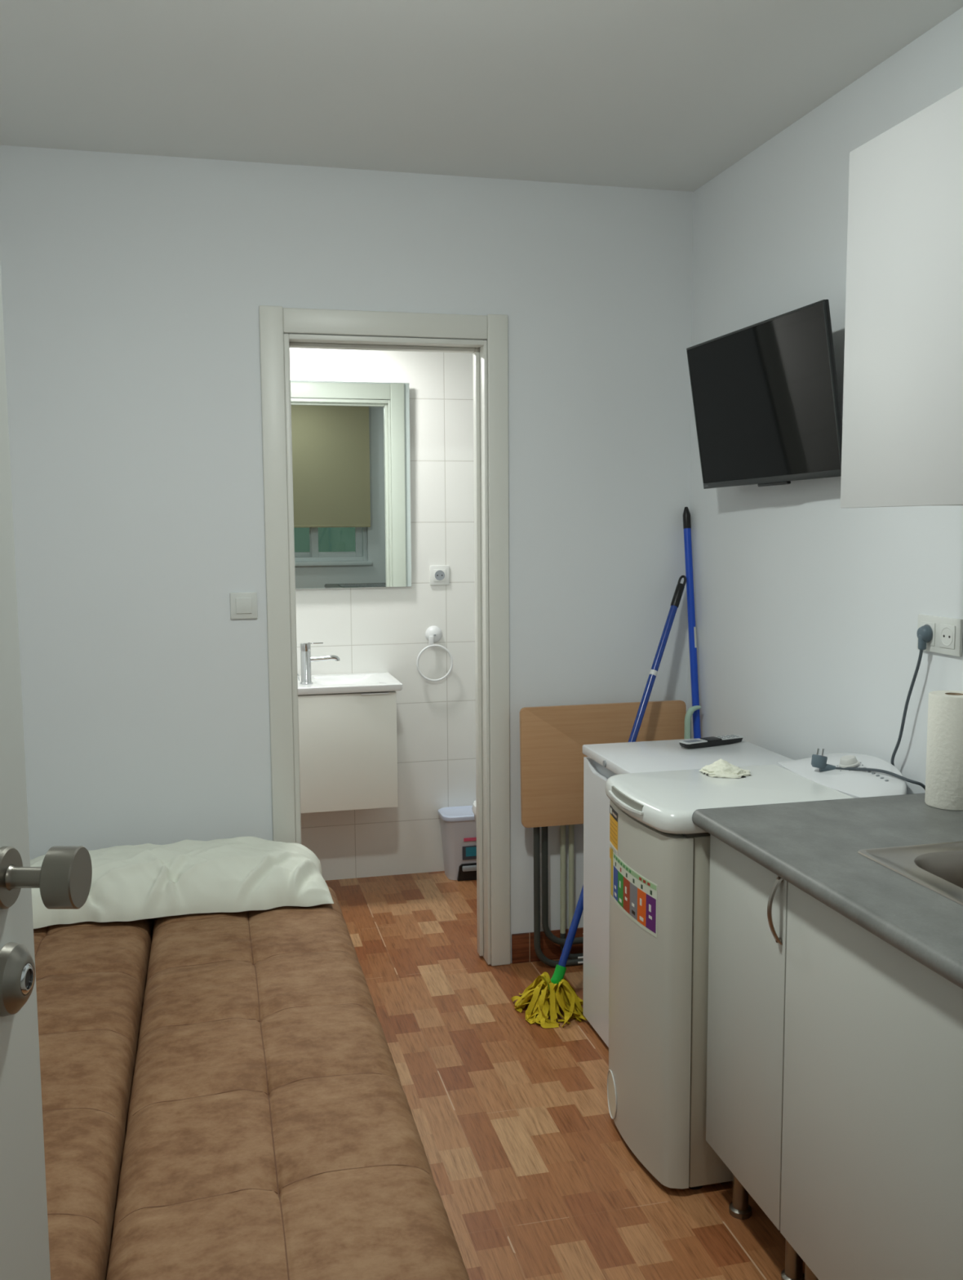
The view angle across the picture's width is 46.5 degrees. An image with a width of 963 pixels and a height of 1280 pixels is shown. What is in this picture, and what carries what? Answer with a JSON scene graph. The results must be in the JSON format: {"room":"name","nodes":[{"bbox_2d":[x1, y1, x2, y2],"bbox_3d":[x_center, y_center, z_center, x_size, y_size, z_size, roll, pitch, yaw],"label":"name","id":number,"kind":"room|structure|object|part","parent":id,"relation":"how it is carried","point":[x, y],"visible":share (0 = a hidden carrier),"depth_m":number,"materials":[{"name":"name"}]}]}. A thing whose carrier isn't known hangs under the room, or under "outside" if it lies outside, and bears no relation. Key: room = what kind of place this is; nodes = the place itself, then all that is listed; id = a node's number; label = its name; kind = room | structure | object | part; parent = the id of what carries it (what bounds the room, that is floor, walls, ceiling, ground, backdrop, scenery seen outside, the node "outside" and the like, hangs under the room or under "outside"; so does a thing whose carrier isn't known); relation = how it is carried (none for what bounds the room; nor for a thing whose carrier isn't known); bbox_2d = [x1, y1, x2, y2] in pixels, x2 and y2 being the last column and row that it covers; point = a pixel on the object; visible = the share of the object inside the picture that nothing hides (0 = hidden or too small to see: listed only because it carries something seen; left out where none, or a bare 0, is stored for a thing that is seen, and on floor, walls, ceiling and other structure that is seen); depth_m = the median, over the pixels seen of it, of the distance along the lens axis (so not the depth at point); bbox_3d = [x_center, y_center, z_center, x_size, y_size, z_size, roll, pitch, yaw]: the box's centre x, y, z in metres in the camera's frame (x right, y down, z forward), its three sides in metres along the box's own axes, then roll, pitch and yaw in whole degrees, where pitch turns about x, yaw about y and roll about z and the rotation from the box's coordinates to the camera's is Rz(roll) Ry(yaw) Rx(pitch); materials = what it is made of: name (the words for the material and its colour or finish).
{"room":"studio apartment","nodes":[
{"label":"studio apartment","id":0,"kind":"room"},
{"bbox_2d":[0,145,693,964],"bbox_3d":[-0.477,-0.169,3.635,2.623,2.592,0.114,-2,6,-14],"label":"wall","id":1,"kind":"structure","parent":0,"point":[134,286],"depth_m":3.48,"materials":[{"name":"white paint"}]},
{"bbox_2d":[230,591,257,618],"bbox_3d":[-0.744,-0.108,3.510,0.083,0.083,0.012,-2,6,-14],"label":"light switch","id":2,"kind":"object","parent":1,"relation":"attached to","point":[242,605],"visible":1,"depth_m":3.51,"materials":[{"name":"white plastic"}]},
{"bbox_2d":[258,305,511,966],"bbox_3d":[-0.306,0.036,3.697,0.788,2.168,0.142,-2,6,-14],"label":"trim","id":3,"kind":"structure","parent":1,"relation":"attached to","point":[491,356],"depth_m":3.61,"materials":[{"name":"white paint"}]},
{"bbox_3d":[-0.639,0.054,3.551,0.072,2.168,0.014,-2,6,-14],"label":"casing","id":4,"kind":"part","parent":3,"relation":"part of","materials":[{"name":"white paint"}]},
{"bbox_3d":[0.059,0.032,3.719,0.068,2.168,0.014,-2,6,-14],"label":"casing","id":5,"kind":"part","parent":3,"relation":"part of","materials":[{"name":"white paint"}]},
{"bbox_2d":[511,927,583,964],"bbox_3d":[0.413,1.047,3.912,0.637,0.103,0.010,-2,6,-14],"label":"baseboard","id":6,"kind":"structure","parent":1,"relation":"attached to","point":[522,944],"depth_m":3.85,"materials":[{"name":"brown wood"}]},
{"bbox_2d":[289,347,475,880],"bbox_3d":[-0.450,-0.212,4.730,2.150,2.450,0.100,-2,6,-14],"label":"wall","id":7,"kind":"structure","parent":0,"point":[371,629],"depth_m":4.73,"materials":[{"name":"tile"}]},
{"bbox_2d":[297,642,402,813],"bbox_3d":[-0.650,0.330,4.498,0.620,0.658,0.359,-2,6,-14],"label":"vanity unit","id":8,"kind":"object","parent":7,"relation":"attached to","point":[348,741],"visible":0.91,"depth_m":4.38,"materials":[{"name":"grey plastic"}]},
{"bbox_2d":[297,642,340,684],"bbox_3d":[-0.639,0.089,4.404,0.168,0.160,0.052,-2,6,-14],"label":"faucet","id":9,"kind":"object","parent":8,"relation":"on","point":[306,659],"depth_m":4.38,"materials":[{"name":"silver metal"}]},
{"bbox_3d":[-0.621,0.442,4.369,0.589,0.461,0.017,-2,6,-14],"label":"drawer","id":10,"kind":"part","parent":8,"relation":"part of","materials":[{"name":"white paint"}]},
{"bbox_2d":[297,671,402,694],"bbox_3d":[-0.651,0.176,4.482,0.620,0.028,0.359,-2,6,-14],"label":"basin","id":11,"kind":"object","parent":8,"relation":"in","point":[366,683],"depth_m":4.38,"materials":[{"name":"white ceramic"}]},
{"bbox_3d":[-0.417,0.209,4.386,0.108,0.005,0.020,-2,6,-14],"label":"edge pull","id":12,"kind":"part","parent":8,"relation":"part of","materials":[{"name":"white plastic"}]},
{"bbox_2d":[290,380,411,588],"bbox_3d":[-0.587,-0.630,4.581,0.600,0.835,0.023,-2,6,-14],"label":"bathroom mirror","id":13,"kind":"object","parent":7,"relation":"attached to","point":[351,459],"visible":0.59,"depth_m":4.59,"materials":[{"name":"clear glass"}]},
{"bbox_2d":[416,625,453,681],"bbox_3d":[-0.201,0.058,4.749,0.158,0.235,0.034,-2,6,-14],"label":"towel ring","id":14,"kind":"object","parent":7,"relation":"attached to","point":[433,633],"visible":1,"depth_m":4.74,"materials":[{"name":"white plastic"}]},
{"bbox_3d":[-0.212,0.005,4.731,0.020,0.045,0.010,-2,6,-14],"label":"hook arm","id":15,"kind":"part","parent":14,"relation":"part of","materials":[{"name":"white plastic"}]},
{"bbox_2d":[429,564,448,585],"bbox_3d":[-0.177,-0.273,4.732,0.083,0.083,0.012,-2,6,-14],"label":"socket","id":16,"kind":"object","parent":7,"relation":"attached to","point":[439,575],"visible":1,"depth_m":4.73,"materials":[{"name":"white plastic"}]},
{"bbox_2d":[0,0,962,191],"bbox_3d":[-0.207,-1.264,1.127,3.203,0.100,4.646,-2,6,-14],"label":"ceiling","id":17,"kind":"structure","parent":0,"point":[664,95],"depth_m":2.76,"materials":[{"name":"white paint"}]},
{"bbox_2d":[325,871,804,1279],"bbox_3d":[-0.196,1.368,1.850,4.800,0.100,6.600,-2,6,-14],"label":"floor","id":18,"kind":"structure","parent":0,"point":[535,1177],"depth_m":2.81,"materials":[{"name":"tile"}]},
{"bbox_2d":[33,885,469,1279],"bbox_3d":[-0.728,1.048,2.358,1.071,0.437,1.983,-2,6,-14],"label":"bed","id":19,"kind":"object","parent":18,"relation":"on","point":[224,1097],"visible":0.8,"depth_m":2.06,"materials":[{"name":"fabric"}]},
{"bbox_2d":[33,918,155,1279],"bbox_3d":[-0.989,0.912,2.280,0.537,0.147,1.983,-2,6,-14],"label":"cushion","id":20,"kind":"object","parent":19,"relation":"on","point":[93,978],"depth_m":2.23,"materials":[{"name":"fabric"}]},
{"bbox_2d":[30,835,333,928],"bbox_3d":[-0.922,0.666,3.237,0.942,0.144,0.438,-2,6,-14],"label":"pillow","id":21,"kind":"object","parent":19,"relation":"on","point":[130,882],"visible":0.71,"depth_m":3.13,"materials":[{"name":"white fabric"}]},
{"bbox_2d":[438,805,476,880],"bbox_3d":[-0.058,0.868,4.794,0.240,0.283,0.170,-2,6,-14],"label":"pedal bin","id":22,"kind":"object","parent":18,"relation":"on","point":[458,824],"visible":0.53,"depth_m":4.72,"materials":[{"name":"grey plastic"}]},
{"bbox_3d":[-0.059,0.737,4.781,0.240,0.021,0.170,-2,6,-14],"label":"bin lid","id":23,"kind":"part","parent":22,"relation":"part of","materials":[{"name":"white plastic"}]},
{"bbox_2d":[466,846,476,856],"bbox_3d":[-0.038,0.892,4.726,0.058,0.039,0.001,-2,6,-14],"label":"picture","id":24,"kind":"object","parent":22,"relation":"attached to","point":[470,851],"depth_m":4.72,"materials":[{"name":"teal"}]},
{"bbox_2d":[471,800,476,821],"bbox_3d":[0.292,0.658,4.483,0.667,0.759,0.370,-2,6,-14],"label":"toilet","id":25,"kind":"object","parent":18,"relation":"on","point":[473,808],"visible":0.02,"depth_m":4.41,"materials":[{"name":"white ceramic"}]},
{"bbox_2d":[560,824,583,964],"bbox_3d":[0.418,0.731,3.811,0.350,0.750,0.113,-2,6,-14],"label":"table leg","id":26,"kind":"object","parent":18,"relation":"on","point":[571,827],"visible":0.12,"depth_m":3.83,"materials":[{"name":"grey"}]},
{"bbox_3d":[0.424,1.040,3.893,0.316,0.118,0.019,-2,6,-14],"label":"foot frame","id":27,"kind":"part","parent":26,"relation":"part of","materials":[{"name":"grey"}]},
{"bbox_2d":[511,575,686,1028],"bbox_3d":[0.439,0.473,3.542,0.754,1.320,0.292,-4,7,-31],"label":"mop","id":28,"kind":"object","parent":18,"relation":"on","point":[557,991],"visible":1,"depth_m":3.46,"materials":[{"name":"blue paint"}]},
{"bbox_2d":[548,964,566,992],"bbox_3d":[0.232,1.044,3.460,0.065,0.086,0.046,-2,6,-14],"label":"socket","id":29,"kind":"object","parent":28,"relation":"attached to","point":[557,977],"depth_m":3.44,"materials":[{"name":"green plastic"}]},
{"bbox_2d":[520,700,686,967],"bbox_3d":[0.410,0.659,3.808,0.582,0.896,0.075,-2,6,-14],"label":"folding table","id":30,"kind":"object","parent":18,"relation":"on","point":[553,739],"visible":0.55,"depth_m":3.73,"materials":[{"name":"brown wood"}]},
{"bbox_3d":[0.421,0.827,3.823,0.506,0.560,0.028,-2,6,-14],"label":"leg frame","id":31,"kind":"part","parent":30,"relation":"part of","materials":[{"name":"grey metal"}]},
{"bbox_3d":[0.414,0.713,3.838,0.434,0.656,0.029,-2,6,-14],"label":"leg frame","id":32,"kind":"part","parent":30,"relation":"part of","materials":[{"name":"grey metal"}]},
{"bbox_2d":[582,737,793,1047],"bbox_3d":[0.594,0.747,3.174,0.496,0.850,0.486,-2,6,-14],"label":"washing machine","id":33,"kind":"object","parent":18,"relation":"on","point":[602,762],"visible":0.29,"depth_m":3.21,"materials":[{"name":"white metal"}]},
{"bbox_3d":[0.371,0.763,3.122,0.018,0.792,0.486,-2,6,-14],"label":"fridge door","id":34,"kind":"part","parent":33,"relation":"part of","materials":[{"name":"white metal"}]},
{"bbox_3d":[0.392,0.762,3.127,0.025,0.802,0.486,-2,6,-14],"label":"door","id":35,"kind":"part","parent":33,"relation":"part of","materials":[{"name":"grey plastic"}]},
{"bbox_3d":[0.593,0.338,3.132,0.493,0.028,0.486,-2,6,-14],"label":"plate","id":36,"kind":"part","parent":33,"relation":"part of","materials":[{"name":"white plastic"}]},
{"bbox_2d":[679,734,743,748],"bbox_3d":[0.673,0.298,3.282,0.216,0.020,0.045,-3,7,-27],"label":"remote control","id":37,"kind":"object","parent":33,"relation":"on","point":[711,741],"visible":1,"depth_m":3.27,"materials":[{"name":"black plastic"}]},
{"bbox_3d":[0.614,0.294,3.250,0.079,0.003,0.042,-4,7,-28],"label":"plate","id":38,"kind":"part","parent":37,"relation":"part of","materials":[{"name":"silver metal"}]},
{"bbox_3d":[0.731,0.287,3.312,0.085,0.003,0.042,-4,7,-28],"label":"plate","id":39,"kind":"part","parent":37,"relation":"part of","materials":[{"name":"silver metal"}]},
{"bbox_2d":[683,506,701,738],"bbox_3d":[0.670,0.334,3.750,0.155,1.551,0.268,-2,6,-14],"label":"broom","id":40,"kind":"object","parent":18,"relation":"on","point":[686,515],"visible":0.42,"depth_m":3.78,"materials":[{"name":"blue paint"}]},
{"bbox_2d":[706,834,804,1279],"bbox_3d":[0.793,0.833,2.359,0.588,0.846,0.333,-2,6,-14],"label":"base cabinet","id":41,"kind":"object","parent":18,"relation":"on","point":[748,901],"visible":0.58,"depth_m":2.27,"materials":[{"name":"grey plastic"}]},
{"bbox_3d":[0.564,1.182,2.441,0.048,0.136,0.048,-2,6,-14],"label":"leg","id":42,"kind":"part","parent":41,"relation":"part of","materials":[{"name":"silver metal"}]},
{"bbox_3d":[0.554,0.510,2.116,0.030,0.131,0.019,-2,6,-14],"label":"handle","id":43,"kind":"part","parent":41,"relation":"part of","materials":[{"name":"silver metal"}]},
{"bbox_3d":[0.619,1.205,2.219,0.048,0.136,0.048,-2,6,-14],"label":"leg","id":44,"kind":"part","parent":41,"relation":"part of","materials":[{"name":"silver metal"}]},
{"bbox_2d":[605,752,906,1189],"bbox_3d":[0.654,0.753,2.714,0.672,0.933,0.413,-2,6,-14],"label":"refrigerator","id":45,"kind":"object","parent":18,"relation":"on","point":[660,859],"visible":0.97,"depth_m":2.53,"materials":[{"name":"white metal"}]},
{"bbox_3d":[0.379,0.808,2.653,0.070,0.800,0.405,-2,6,-14],"label":"panel","id":46,"kind":"part","parent":45,"relation":"part of","materials":[{"name":"white metal"}]},
{"bbox_2d":[698,758,751,778],"bbox_3d":[0.605,0.315,2.783,0.129,0.034,0.104,0,6,4],"label":"tissue","id":47,"kind":"object","parent":45,"relation":"on","point":[721,768],"visible":1,"depth_m":2.76,"materials":[{"name":"white paper"}]},
{"bbox_3d":[0.565,0.371,2.654,0.483,0.049,0.413,-2,6,-14],"label":"lid","id":48,"kind":"part","parent":45,"relation":"part of","materials":[{"name":"white plastic"}]},
{"bbox_3d":[0.886,0.338,2.729,0.188,0.095,0.401,-2,6,-14],"label":"control panel","id":49,"kind":"part","parent":45,"relation":"part of","materials":[{"name":"white plastic"}]},
{"bbox_3d":[0.893,0.295,2.725,0.048,0.028,0.048,-2,6,-14],"label":"program knob","id":50,"kind":"part","parent":45,"relation":"part of","materials":[{"name":"white plastic"}]},
{"bbox_2d":[811,748,925,791],"bbox_3d":[0.918,0.446,2.674,0.283,0.348,0.047,5,8,43],"label":"power cord","id":51,"kind":"object","parent":45,"relation":"on","point":[818,761],"visible":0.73,"depth_m":2.72,"materials":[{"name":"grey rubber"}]},
{"bbox_3d":[0.935,0.462,2.658,0.234,0.320,0.046,5,8,42],"label":"cord","id":52,"kind":"part","parent":51,"relation":"part of","materials":[{"name":"grey plastic"}]},
{"bbox_2d":[780,881,962,1279],"bbox_3d":[0.907,0.880,1.894,0.588,0.846,0.627,-2,6,-14],"label":"base cabinet","id":53,"kind":"object","parent":18,"relation":"on","point":[872,1176],"visible":0.8,"depth_m":1.85,"materials":[{"name":"grey plastic"}]},
{"bbox_3d":[0.636,1.212,2.146,0.048,0.136,0.048,-2,6,-14],"label":"leg","id":54,"kind":"part","parent":53,"relation":"part of","materials":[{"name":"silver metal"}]},
{"bbox_3d":[1.259,1.028,0.451,0.588,0.846,1.155,-2,6,-14],"label":"base cabinet","id":55,"kind":"object","parent":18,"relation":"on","visible":0},
{"bbox_2d":[692,793,962,989],"bbox_3d":[1.071,0.509,1.161,0.607,0.036,2.739,-2,6,-14],"label":"countertop","id":56,"kind":"structure","parent":55,"relation":"on","point":[813,846],"depth_m":2.10,"materials":[{"name":"grey laminate"}]},
{"bbox_2d":[857,840,962,905],"bbox_3d":[0.955,0.489,1.874,0.387,0.148,0.576,-2,6,-14],"label":"sink","id":57,"kind":"object","parent":56,"relation":"in","point":[937,867],"visible":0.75,"depth_m":2.08,"materials":[{"name":"silver metal"}]},
{"bbox_2d":[924,690,962,810],"bbox_3d":[1.018,0.237,2.424,0.104,0.243,0.104,-2,6,-14],"label":"paper roll","id":58,"kind":"object","parent":56,"relation":"on","point":[944,748],"visible":1,"depth_m":2.39,"materials":[{"name":"white paper"}]},
{"bbox_2d":[684,705,701,738],"bbox_3d":[0.704,0.662,3.782,0.063,0.892,0.020,-2,6,-14],"label":"handle","id":59,"kind":"object","parent":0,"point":[691,711],"visible":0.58,"depth_m":3.73,"materials":[{"name":"green plastic"}]},
{"bbox_2d":[687,7,962,794],"bbox_3d":[1.310,0.027,1.629,0.100,2.592,4.646,-2,6,-14],"label":"wall","id":60,"kind":"structure","parent":0,"point":[808,606],"depth_m":3.05,"materials":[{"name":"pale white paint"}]},
{"bbox_2d":[686,298,842,488],"bbox_3d":[0.794,-0.648,3.110,0.168,0.440,0.732,-2,6,-14],"label":"television","id":61,"kind":"object","parent":60,"relation":"attached to","point":[766,394],"visible":0.91,"depth_m":3.04,"materials":[{"name":"black plastic"}]},
{"bbox_2d":[840,86,962,507],"bbox_3d":[0.970,-0.597,2.022,0.337,0.704,0.598,-2,6,-14],"label":"upper cabinet","id":62,"kind":"object","parent":60,"relation":"attached to","point":[903,415],"visible":1,"depth_m":2.07,"materials":[{"name":"white laminate"}]},
{"bbox_2d":[890,625,933,765],"bbox_3d":[1.002,0.317,2.640,0.028,0.711,0.130,-1,6,-10],"label":"cord","id":63,"kind":"object","parent":60,"relation":"attached to","point":[924,633],"visible":0.72,"depth_m":2.57,"materials":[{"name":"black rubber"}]},
{"bbox_3d":[0.996,0.341,2.650,0.026,0.661,0.115,-1,6,-4],"label":"cord","id":64,"kind":"part","parent":63,"relation":"part of","materials":[{"name":"grey plastic"}]},
{"bbox_2d":[917,613,962,657],"bbox_3d":[1.033,-0.011,2.533,0.012,0.083,0.154,-2,6,-14],"label":"wall socket","id":65,"kind":"object","parent":60,"relation":"attached to","point":[947,638],"visible":0.85,"depth_m":2.51,"materials":[{"name":"white plastic"}]},
{"bbox_3d":[-0.717,0.191,0.181,0.520,2.592,0.100,-2,6,-14],"label":"wall","id":66,"kind":"structure","parent":0,"visible":0},
{"bbox_2d":[0,262,92,1279],"bbox_3d":[-0.438,0.406,0.738,0.116,2.030,0.800,0,6,1],"label":"door","id":67,"kind":"structure","parent":66,"relation":"in","point":[64,877],"depth_m":1.07,"materials":[{"name":"grey paint"}]},
{"bbox_3d":[-0.424,0.223,1.054,0.039,0.025,0.025,0,6,1],"label":"stem","id":68,"kind":"part","parent":67,"relation":"part of","materials":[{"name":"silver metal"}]},
{"bbox_3d":[-0.390,0.223,1.054,0.029,0.058,0.058,0,6,1],"label":"knob","id":69,"kind":"part","parent":67,"relation":"part of","materials":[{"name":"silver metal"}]}
]}

